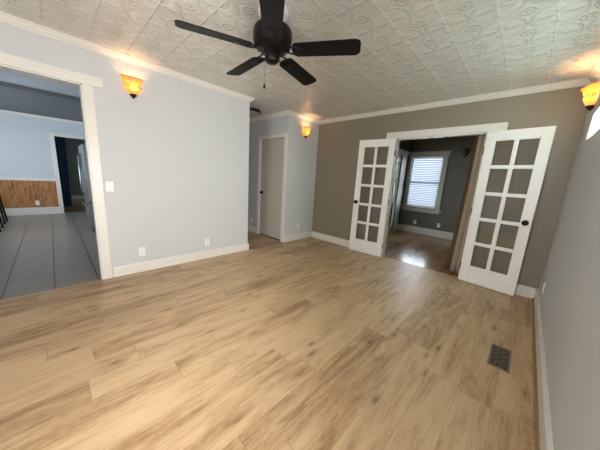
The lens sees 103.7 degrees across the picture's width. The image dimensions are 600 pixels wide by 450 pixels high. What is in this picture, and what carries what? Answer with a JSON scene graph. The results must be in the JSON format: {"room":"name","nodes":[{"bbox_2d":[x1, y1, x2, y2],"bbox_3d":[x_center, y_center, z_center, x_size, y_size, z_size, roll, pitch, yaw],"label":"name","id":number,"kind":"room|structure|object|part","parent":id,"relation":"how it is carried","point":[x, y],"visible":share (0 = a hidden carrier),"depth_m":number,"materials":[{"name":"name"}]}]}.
{"room":"empty living room","nodes":[
{"label":"empty living room","id":0,"kind":"room"},
{"bbox_2d":[0,81,82,121],"bbox_3d":[-5.889,-2.486,4.470,2.950,0.170,4.120,14,15,42],"label":"ceiling","id":1,"kind":"structure","parent":0,"point":[13,97],"depth_m":4.55,"materials":[{"name":"paint"}]},
{"bbox_2d":[0,112,83,178],"bbox_3d":[-6.980,-1.453,5.678,0.120,2.450,4.120,14,15,42],"label":"wall","id":2,"kind":"structure","parent":0,"point":[25,147],"depth_m":5.79,"materials":[{"name":"paint"}]},
{"bbox_2d":[0,177,55,180],"bbox_3d":[-7.367,-1.056,5.256,0.035,0.068,2.662,14,15,42],"label":"chair rail","id":3,"kind":"object","parent":2,"relation":"attached to","point":[1,178],"visible":1,"depth_m":5.86,"materials":[{"name":"white paint"}]},
{"bbox_2d":[0,180,58,207],"bbox_3d":[-7.394,-0.694,5.333,0.018,0.680,2.662,14,15,42],"label":"wainscoting","id":4,"kind":"structure","parent":2,"relation":"attached to","point":[13,193],"depth_m":5.91,"materials":[{"name":"brown wood"}]},
{"bbox_2d":[0,207,59,215],"bbox_3d":[-7.419,-0.276,5.416,0.018,0.195,2.662,14,15,42],"label":"baseboard","id":5,"kind":"structure","parent":2,"relation":"attached to","point":[36,210],"depth_m":6.00,"materials":[{"name":"white paint"}]},
{"bbox_2d":[0,109,82,124],"bbox_3d":[-6.846,-2.610,5.385,0.060,0.055,3.880,14,15,42],"label":"crown molding","id":6,"kind":"structure","parent":2,"relation":"attached to","point":[2,111],"depth_m":5.81,"materials":[{"name":"white paint"}]},
{"bbox_2d":[49,132,84,212],"bbox_3d":[-6.106,-1.386,6.518,0.024,2.095,0.953,14,15,42],"label":"kitchen doorway","id":7,"kind":"structure","parent":2,"relation":"in","point":[51,134],"depth_m":6.20,"materials":[{"name":"white paint"}]},
{"bbox_2d":[65,138,84,194],"bbox_3d":[-7.527,-1.914,7.845,3.750,2.450,2.900,14,15,42],"label":"wall","id":8,"kind":"structure","parent":0,"point":[72,144],"depth_m":9.09,"materials":[{"name":"grey paint"}]},
{"bbox_2d":[54,136,71,205],"bbox_3d":[-6.511,-1.536,6.908,0.075,1.952,2.700,14,15,42],"label":"curtain","id":9,"kind":"object","parent":8,"relation":"hanging from","point":[60,145],"visible":0.77,"depth_m":6.68,"materials":[{"name":"blue fabric"}]},
{"bbox_2d":[71,195,84,198],"bbox_3d":[-8.860,-1.094,9.261,0.018,0.140,2.700,14,15,42],"label":"baseboard","id":10,"kind":"structure","parent":8,"relation":"attached to","point":[72,196],"depth_m":9.31,"materials":[{"name":"white paint"}]},
{"bbox_2d":[0,22,249,276],"bbox_3d":[-2.419,-0.583,2.485,0.120,2.515,4.334,14,15,42],"label":"wall","id":11,"kind":"structure","parent":0,"point":[175,154],"depth_m":3.03,"materials":[{"name":"grey paint"}]},
{"bbox_2d":[0,52,112,279],"bbox_3d":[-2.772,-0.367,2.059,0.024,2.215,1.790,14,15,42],"label":"door frame","id":12,"kind":"structure","parent":11,"relation":"attached to","point":[88,82],"depth_m":2.48,"materials":[{"name":"white paint"}]},
{"bbox_2d":[105,181,113,191],"bbox_3d":[-2.171,-0.437,2.686,0.016,0.116,0.072,14,15,42],"label":"light switch","id":13,"kind":"object","parent":11,"relation":"attached to","point":[109,186],"visible":1,"depth_m":2.69,"materials":[{"name":"white plastic"}]},
{"bbox_2d":[119,74,143,98],"bbox_3d":[-1.875,-1.545,2.651,0.134,0.228,0.230,14,15,42],"label":"wall sconce","id":14,"kind":"object","parent":11,"relation":"attached to","point":[132,85],"visible":1,"depth_m":2.62,"materials":[{"name":"orange glass"}]},
{"bbox_2d":[138,247,145,255],"bbox_3d":[-2.037,0.343,3.037,0.010,0.116,0.072,14,15,42],"label":"wall outlet","id":15,"kind":"object","parent":11,"relation":"attached to","point":[141,249],"visible":1,"depth_m":3.03,"materials":[{"name":"white plastic"}]},
{"bbox_2d":[113,243,248,276],"bbox_3d":[-1.715,0.447,3.656,0.365,0.125,1.928,14,15,42],"label":"baseboard","id":16,"kind":"structure","parent":11,"relation":"attached to","point":[118,271],"depth_m":3.34,"materials":[{"name":"white paint"}]},
{"bbox_2d":[0,11,599,123],"bbox_3d":[-1.052,-1.717,2.296,5.789,0.062,5.953,14,15,42],"label":"crown molding","id":17,"kind":"structure","parent":11,"relation":"attached to","point":[5,18],"depth_m":2.79,"materials":[{"name":"white paint"}]},
{"bbox_2d":[0,199,534,449],"bbox_3d":[-3.052,0.015,6.019,13.309,0.100,9.770,14,15,42],"label":"floor","id":18,"kind":"structure","parent":0,"point":[310,343],"depth_m":1.81,"materials":[{"name":"brown wood"}]},
{"bbox_2d":[0,216,3,231],"bbox_3d":[-5.862,-0.244,4.336,0.412,0.737,0.412,14,15,42],"label":"bar stool","id":19,"kind":"object","parent":18,"relation":"on","point":[1,222],"visible":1,"depth_m":4.63,"materials":[{"name":"black metal"}]},
{"bbox_2d":[0,196,7,224],"bbox_3d":[-6.449,-0.386,4.875,0.412,0.737,0.412,14,15,42],"label":"bar stool","id":20,"kind":"object","parent":18,"relation":"on","point":[2,210],"visible":1,"depth_m":5.07,"materials":[{"name":"black metal"}]},
{"bbox_3d":[-6.217,-0.359,4.884,0.102,0.708,0.032,3,11,-2],"label":"leg","id":21,"kind":"part","parent":20,"relation":"part of","materials":[{"name":"black metal"}]},
{"bbox_2d":[77,144,94,231],"bbox_3d":[-4.146,-0.770,5.013,0.880,1.700,0.756,14,15,42],"label":"refrigerator","id":22,"kind":"object","parent":18,"relation":"on","point":[82,156],"visible":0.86,"depth_m":4.61,"materials":[{"name":"silver metal"}]},
{"bbox_3d":[-4.332,-1.011,4.680,0.022,0.799,0.071,14,15,42],"label":"handle","id":23,"kind":"part","parent":22,"relation":"part of","materials":[{"name":"silver metal"}]},
{"bbox_3d":[-4.492,-1.083,4.894,0.435,1.080,0.055,14,15,42],"label":"door","id":24,"kind":"part","parent":22,"relation":"part of","materials":[{"name":"silver metal"}]},
{"bbox_3d":[-4.173,-1.005,4.593,0.435,1.080,0.055,14,15,42],"label":"door","id":25,"kind":"part","parent":22,"relation":"part of","materials":[{"name":"silver metal"}]},
{"bbox_3d":[-4.380,-0.246,4.902,0.880,0.530,0.055,14,15,42],"label":"freezer drawer","id":26,"kind":"part","parent":22,"relation":"part of","materials":[{"name":"silver metal"}]},
{"bbox_2d":[487,343,511,372],"bbox_3d":[1.596,1.055,1.883,0.132,0.006,0.336,14,15,42],"label":"floor vent","id":27,"kind":"object","parent":18,"relation":"in","point":[499,357],"visible":1,"depth_m":1.87,"materials":[{"name":"brown metal"}]},
{"bbox_2d":[490,346,508,368],"bbox_3d":[1.596,1.055,1.883,0.108,0.004,0.308,14,15,42],"label":"grille","id":28,"kind":"object","parent":27,"relation":"attached to","point":[499,356],"depth_m":1.88,"materials":[{"name":"brown metal"}]},
{"bbox_2d":[248,115,318,235],"bbox_3d":[-0.701,-1.099,5.604,2.047,2.515,0.878,14,15,42],"label":"wall","id":29,"kind":"structure","parent":0,"point":[301,152],"depth_m":4.93,"materials":[{"name":"grey paint"}]},
{"bbox_2d":[248,225,255,232],"bbox_3d":[-1.412,0.030,5.827,1.125,0.135,0.018,14,15,42],"label":"baseboard","id":30,"kind":"structure","parent":29,"relation":"attached to","point":[250,228],"depth_m":5.55,"materials":[{"name":"white paint"}]},
{"bbox_2d":[256,133,287,241],"bbox_3d":[-0.625,-0.769,4.942,0.915,2.135,0.024,14,15,42],"label":"door frame","id":31,"kind":"structure","parent":29,"relation":"in","point":[285,135],"depth_m":4.78,"materials":[{"name":"white paint"}]},
{"bbox_2d":[259,138,283,240],"bbox_3d":[-0.614,-0.732,4.963,0.765,2.054,0.097,14,15,42],"label":"door","id":32,"kind":"structure","parent":31,"relation":"attached to","point":[272,153],"depth_m":4.96,"materials":[{"name":"white paint"}]},
{"bbox_2d":[282,231,311,242],"bbox_3d":[-0.039,0.249,5.134,0.025,0.135,0.896,14,15,42],"label":"baseboard","id":33,"kind":"structure","parent":29,"relation":"attached to","point":[287,238],"depth_m":5.08,"materials":[{"name":"white paint"}]},
{"bbox_2d":[302,126,310,138],"bbox_3d":[0.141,-1.849,4.713,0.134,0.228,0.230,14,15,42],"label":"wall sconce","id":34,"kind":"object","parent":29,"relation":"attached to","point":[306,130],"visible":1,"depth_m":4.67,"materials":[{"name":"orange glass"}]},
{"bbox_2d":[0,0,599,119],"bbox_3d":[-1.540,-1.809,2.184,6.609,0.105,6.773,14,15,42],"label":"ceiling","id":35,"kind":"structure","parent":0,"point":[413,52],"depth_m":2.11,"materials":[{"name":"metal"}]},
{"bbox_2d":[250,108,260,116],"bbox_3d":[-0.911,-2.095,4.414,0.344,0.127,0.344,14,15,42],"label":"flush ceiling light","id":36,"kind":"object","parent":35,"relation":"attached to","point":[254,112],"visible":0.63,"depth_m":4.32,"materials":[{"name":"brown metal"}]},
{"bbox_2d":[174,0,360,88],"bbox_3d":[-0.234,-1.336,1.837,1.241,0.535,1.276,14,15,42],"label":"ceiling fan","id":37,"kind":"object","parent":35,"relation":"hanging from","point":[272,37],"visible":1,"depth_m":1.71,"materials":[{"name":"black plastic"}]},
{"bbox_3d":[-0.583,-1.319,1.633,0.505,0.038,0.144,-2,12,-24],"label":"blade","id":38,"kind":"part","parent":37,"relation":"part of","materials":[{"name":"black wood"}]},
{"bbox_3d":[-0.486,-1.405,2.094,0.144,0.038,0.505,-7,15,-42],"label":"blade","id":39,"kind":"part","parent":37,"relation":"part of","materials":[{"name":"black wood"}]},
{"bbox_3d":[-0.168,-1.249,1.405,0.144,0.038,0.505,2,11,-7],"label":"blade","id":40,"kind":"part","parent":37,"relation":"part of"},
{"bbox_3d":[-0.011,-1.388,2.151,0.144,0.038,0.505,10,13,28],"label":"blade","id":41,"kind":"part","parent":37,"relation":"part of","materials":[{"name":"black wood"}]},
{"bbox_3d":[0.186,-1.292,1.725,0.505,0.038,0.144,6,11,11],"label":"blade","id":42,"kind":"part","parent":37,"relation":"part of","materials":[{"name":"black wood"}]},
{"bbox_2d":[392,140,410,225],"bbox_3d":[1.949,-0.967,5.733,0.120,2.515,2.792,14,15,42],"label":"wall","id":43,"kind":"structure","parent":0,"point":[404,144],"depth_m":6.43,"materials":[{"name":"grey paint"}]},
{"bbox_2d":[388,148,409,231],"bbox_3d":[2.407,-0.850,6.139,0.120,2.180,1.300,14,15,42],"label":"door","id":44,"kind":"structure","parent":43,"relation":"in","point":[403,154],"depth_m":6.40,"materials":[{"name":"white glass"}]},
{"bbox_3d":[2.320,-0.820,6.116,0.004,1.800,0.760,14,15,42],"label":"glass pane","id":45,"kind":"part","parent":44,"relation":"part of","materials":[{"name":"white"}]},
{"bbox_3d":[2.317,-0.780,6.124,0.035,2.020,0.860,14,15,42],"label":"frame","id":46,"kind":"part","parent":44,"relation":"part of","materials":[{"name":"white wood"}]},
{"bbox_2d":[399,136,475,232],"bbox_3d":[4.032,-0.849,5.761,3.109,2.515,0.120,14,15,42],"label":"wall","id":47,"kind":"structure","parent":0,"point":[457,166],"depth_m":5.96,"materials":[{"name":"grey paint"}]},
{"bbox_2d":[397,224,453,239],"bbox_3d":[3.867,0.308,5.888,2.869,0.180,0.160,14,15,42],"label":"baseboard","id":48,"kind":"structure","parent":47,"relation":"attached to","point":[436,233],"depth_m":6.39,"materials":[{"name":"white paint"}]},
{"bbox_2d":[401,151,451,213],"bbox_3d":[3.359,-1.139,6.315,1.025,1.590,0.150,14,15,42],"label":"window","id":49,"kind":"structure","parent":47,"relation":"in","point":[446,154],"depth_m":6.18,"materials":[{"name":"white paint"}]},
{"bbox_3d":[3.286,-0.430,6.422,1.025,0.030,0.060,14,15,42],"label":"sill","id":50,"kind":"part","parent":49,"relation":"part of","materials":[{"name":"white wood"}]},
{"bbox_2d":[406,156,443,207],"bbox_3d":[3.328,-1.149,6.331,0.755,1.324,0.036,14,15,42],"label":"window blind","id":51,"kind":"object","parent":49,"relation":"attached to","point":[439,157],"visible":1,"depth_m":6.32,"materials":[{"name":"white plastic"}]},
{"bbox_3d":[3.368,-1.782,6.208,0.755,0.032,0.030,14,15,42],"label":"head rail","id":52,"kind":"part","parent":51,"relation":"part of","materials":[{"name":"white plastic"}]},
{"bbox_3d":[3.364,-1.143,6.372,0.775,1.355,0.060,14,15,42],"label":"sash","id":53,"kind":"part","parent":49,"relation":"part of","materials":[{"name":"white paint"}]},
{"bbox_2d":[461,148,470,157],"bbox_3d":[3.918,-1.719,5.598,0.230,0.228,0.134,14,15,42],"label":"wall sconce","id":54,"kind":"object","parent":47,"relation":"attached to","point":[464,151],"visible":1,"depth_m":5.57,"materials":[{"name":"brown metal"}]},
{"bbox_2d":[312,86,587,288],"bbox_3d":[1.665,-0.648,4.035,3.862,2.515,0.085,14,15,42],"label":"wall","id":55,"kind":"structure","parent":0,"point":[338,142],"depth_m":3.13,"materials":[{"name":"beige paint"}]},
{"bbox_2d":[311,231,349,246],"bbox_3d":[0.842,0.346,4.905,1.618,0.135,0.018,14,15,42],"label":"baseboard","id":56,"kind":"structure","parent":55,"relation":"attached to","point":[343,242],"depth_m":5.06,"materials":[{"name":"white paint"}]},
{"bbox_2d":[349,138,396,256],"bbox_3d":[1.252,-0.464,4.191,0.645,2.023,0.091,12,14,38],"label":"door","id":57,"kind":"structure","parent":55,"relation":"in","point":[364,246],"depth_m":4.19,"materials":[{"name":"white paint"}]},
{"bbox_2d":[382,122,507,276],"bbox_3d":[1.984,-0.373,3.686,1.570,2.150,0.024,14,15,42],"label":"door frame","id":58,"kind":"structure","parent":55,"relation":"attached to","point":[480,128],"depth_m":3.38,"materials":[{"name":"white paint"}]},
{"bbox_2d":[458,126,556,295],"bbox_3d":[2.535,-0.150,2.990,0.091,2.023,0.623,-6,14,-39],"label":"door","id":59,"kind":"structure","parent":55,"relation":"in","point":[506,284],"depth_m":2.96,"materials":[{"name":"white paint"}]},
{"bbox_3d":[2.679,-0.024,2.802,0.055,0.066,0.066,-6,14,-39],"label":"knob","id":60,"kind":"part","parent":59,"relation":"part of","materials":[{"name":"black metal"}]},
{"bbox_2d":[514,284,535,297],"bbox_3d":[2.689,0.800,3.167,0.714,0.135,0.018,14,15,42],"label":"baseboard","id":61,"kind":"structure","parent":55,"relation":"attached to","point":[522,290],"depth_m":2.99,"materials":[{"name":"white paint"}]},
{"bbox_3d":[2.161,-1.490,3.575,1.550,0.060,0.117,14,15,42],"label":"curtain rod","id":62,"kind":"object","parent":55,"relation":"attached to","visible":0},
{"bbox_2d":[445,135,485,272],"bbox_3d":[2.489,-0.335,3.489,0.264,2.170,0.076,14,15,42],"label":"curtain","id":63,"kind":"object","parent":62,"relation":"hanging from","point":[454,258],"visible":0.58,"depth_m":3.51,"materials":[{"name":"brown wood"}]},
{"bbox_2d":[539,76,599,449],"bbox_3d":[0.995,0.004,0.541,0.120,2.515,6.193,14,15,42],"label":"wall","id":64,"kind":"structure","parent":0,"point":[570,298],"depth_m":1.33,"materials":[{"name":"grey paint"}]},
{"bbox_2d":[532,298,539,449],"bbox_3d":[0.862,1.213,0.841,0.014,0.016,5.953,14,15,42],"label":"trim","id":65,"kind":"structure","parent":64,"relation":"attached to","point":[537,438],"depth_m":1.58,"materials":[{"name":"brown wood"}]},
{"bbox_2d":[534,288,553,449],"bbox_3d":[0.877,1.150,0.817,0.018,0.150,5.953,14,15,42],"label":"baseboard","id":66,"kind":"structure","parent":64,"relation":"attached to","point":[545,428],"depth_m":1.48,"materials":[{"name":"white paint"}]},
{"bbox_2d":[580,81,599,110],"bbox_3d":[2.711,-1.187,2.215,0.134,0.228,0.230,14,15,42],"label":"wall sconce","id":67,"kind":"object","parent":64,"relation":"attached to","point":[590,92],"visible":1,"depth_m":2.17,"materials":[{"name":"orange glass"}]},
{"bbox_2d":[587,106,599,139],"bbox_3d":[2.143,-0.819,1.614,0.020,0.245,1.540,14,15,42],"label":"window","id":68,"kind":"structure","parent":64,"relation":"in","point":[595,124],"depth_m":2.04,"materials":[{"name":"white paint"}]}
]}

